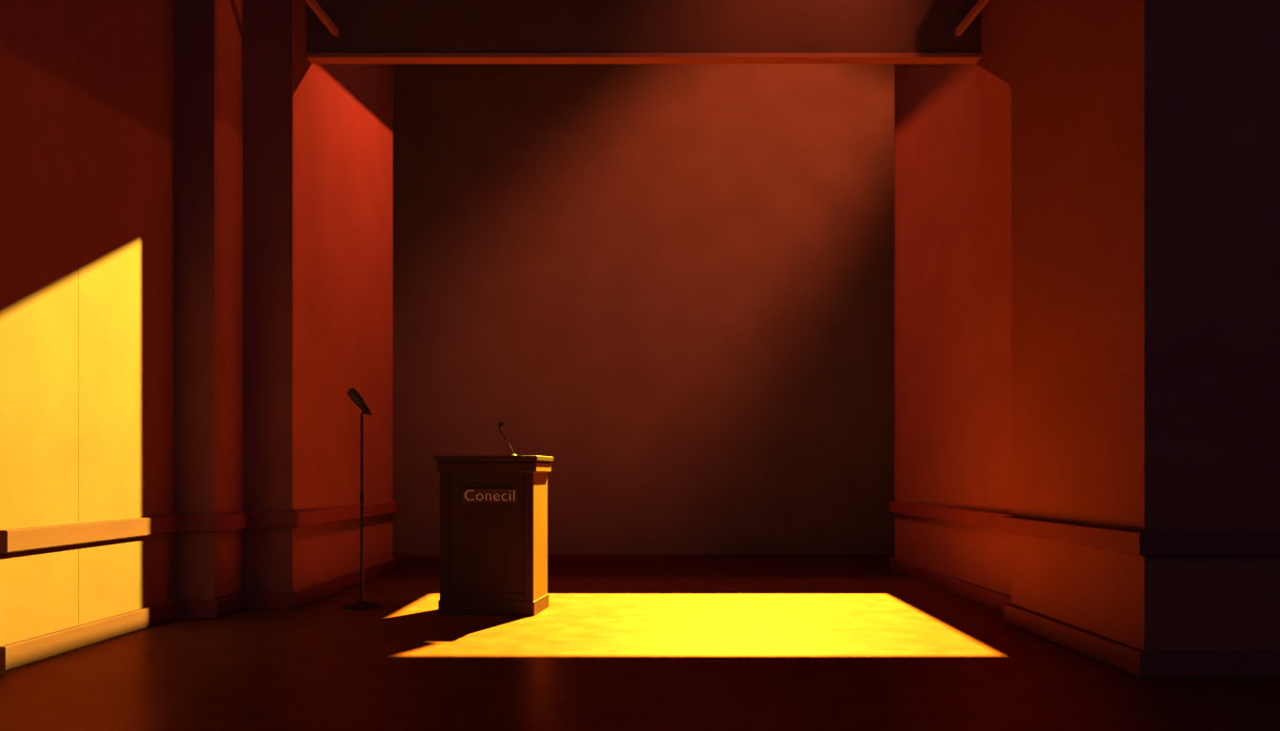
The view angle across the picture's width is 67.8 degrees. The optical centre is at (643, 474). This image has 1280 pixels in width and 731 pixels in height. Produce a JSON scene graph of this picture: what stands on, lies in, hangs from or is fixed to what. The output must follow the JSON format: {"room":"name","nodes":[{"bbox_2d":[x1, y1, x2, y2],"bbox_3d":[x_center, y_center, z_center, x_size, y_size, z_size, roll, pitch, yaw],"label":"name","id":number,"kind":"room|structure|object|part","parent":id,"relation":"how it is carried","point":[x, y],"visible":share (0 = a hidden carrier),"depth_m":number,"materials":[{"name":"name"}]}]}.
{"room":"auditorium stage","nodes":[
{"label":"auditorium stage","id":0,"kind":"room"},
{"bbox_2d":[0,0,393,646],"bbox_3d":[-4.310,-2.700,4.700,3.380,7.400,14.400,0,0,0],"label":"wall","id":1,"kind":"structure","parent":0,"point":[196,210],"depth_m":6.63,"materials":[{"name":"paint"}]},
{"bbox_2d":[0,558,398,671],"bbox_3d":[-3.140,0.938,8.360,1.120,0.125,7.080,0,0,0],"label":"baseboard","id":2,"kind":"structure","parent":1,"relation":"attached to","point":[17,654],"depth_m":6.47,"materials":[{"name":"brown wood"}]},
{"bbox_2d":[0,501,399,553],"bbox_3d":[-3.135,0.343,8.360,1.130,0.115,7.080,0,0,0],"label":"trim","id":3,"kind":"structure","parent":1,"relation":"attached to","point":[16,540],"depth_m":6.45,"materials":[{"name":"brown wood"}]},
{"bbox_2d":[0,554,1279,730],"bbox_3d":[0.000,1.100,4.800,12.000,0.200,14.600,0,0,0],"label":"floor","id":4,"kind":"structure","parent":0,"point":[621,642],"depth_m":4.91,"materials":[{"name":"wood"}]},
{"bbox_2d":[340,388,382,610],"bbox_3d":[-2.120,0.176,7.160,0.300,1.647,0.300,0,0,0],"label":"microphone stand","id":5,"kind":"object","parent":4,"relation":"on","point":[352,393],"visible":1,"depth_m":7.15,"materials":[{"name":"black metal"}]},
{"bbox_2d":[433,421,553,616],"bbox_3d":[-1.090,0.308,6.980,0.756,1.384,0.536,0,0,7],"label":"podium","id":6,"kind":"object","parent":4,"relation":"on","point":[493,510],"visible":1,"depth_m":6.75,"materials":[{"name":"brown wood"}]},
{"bbox_3d":[-1.117,0.450,6.764,0.560,0.800,0.015,0,0,7],"label":"panel","id":7,"kind":"part","parent":6,"relation":"part of","materials":[{"name":"brown wood"}]},
{"bbox_3d":[-1.117,0.435,6.759,0.680,0.930,0.025,0,0,7],"label":"frame","id":8,"kind":"part","parent":6,"relation":"part of","materials":[{"name":"brown wood"}]},
{"bbox_3d":[-1.088,-0.048,6.982,0.720,0.075,0.500,0,0,7],"label":"cornice","id":9,"kind":"part","parent":6,"relation":"part of","materials":[{"name":"brown wood"}]},
{"bbox_2d":[393,63,894,546],"bbox_3d":[0.000,-2.700,12.000,12.000,7.400,0.200,0,0,0],"label":"wall","id":10,"kind":"structure","parent":0,"point":[671,286],"depth_m":11.90,"materials":[{"name":"paint"}]},
{"bbox_2d":[393,546,894,554],"bbox_3d":[0.000,0.950,11.885,7.320,0.100,0.030,0,0,0],"label":"baseboard","id":11,"kind":"structure","parent":10,"relation":"attached to","point":[396,550],"depth_m":11.87,"materials":[{"name":"paint"}]},
{"bbox_2d":[306,0,980,53],"bbox_3d":[0.000,-4.835,7.450,5.240,3.130,0.100,0,0,0],"label":"header beam","id":12,"kind":"structure","parent":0,"point":[364,26],"depth_m":7.40,"materials":[{"name":"brown wood"}]},
{"bbox_2d":[304,0,339,37],"bbox_3d":[-2.550,-3.610,7.085,0.386,0.425,0.708,0,0,0],"label":"brace","id":13,"kind":"object","parent":12,"relation":"attached to","point":[314,6],"depth_m":7.27,"materials":[{"name":"brown wood"}]},
{"bbox_2d":[305,53,981,63],"bbox_3d":[0.000,-3.252,7.450,5.240,0.035,0.120,0,0,0],"label":"trim","id":14,"kind":"structure","parent":12,"relation":"attached to","point":[313,58],"depth_m":7.39,"materials":[{"name":"brown wood"}]},
{"bbox_2d":[955,0,989,37],"bbox_3d":[2.600,-3.610,7.085,0.386,0.425,0.708,0,0,0],"label":"brace","id":15,"kind":"object","parent":12,"relation":"attached to","point":[978,7],"depth_m":7.27,"materials":[{"name":"brown wood"}]},
{"bbox_2d":[894,0,1279,651],"bbox_3d":[4.235,-2.700,4.700,3.530,7.400,14.400,0,0,0],"label":"wall","id":16,"kind":"structure","parent":0,"point":[1087,209],"depth_m":5.15,"materials":[{"name":"paint"}]},
{"bbox_2d":[888,501,1279,556],"bbox_3d":[3.810,0.343,8.275,2.780,0.115,7.250,0,0,0],"label":"trim","id":17,"kind":"structure","parent":16,"relation":"attached to","point":[1122,541],"depth_m":4.87,"materials":[{"name":"brown wood"}]},
{"bbox_2d":[889,558,1279,678],"bbox_3d":[3.815,0.938,8.280,2.770,0.125,7.240,0,0,0],"label":"baseboard","id":18,"kind":"structure","parent":16,"relation":"attached to","point":[1138,663],"depth_m":4.93,"materials":[{"name":"brown wood"}]}
]}

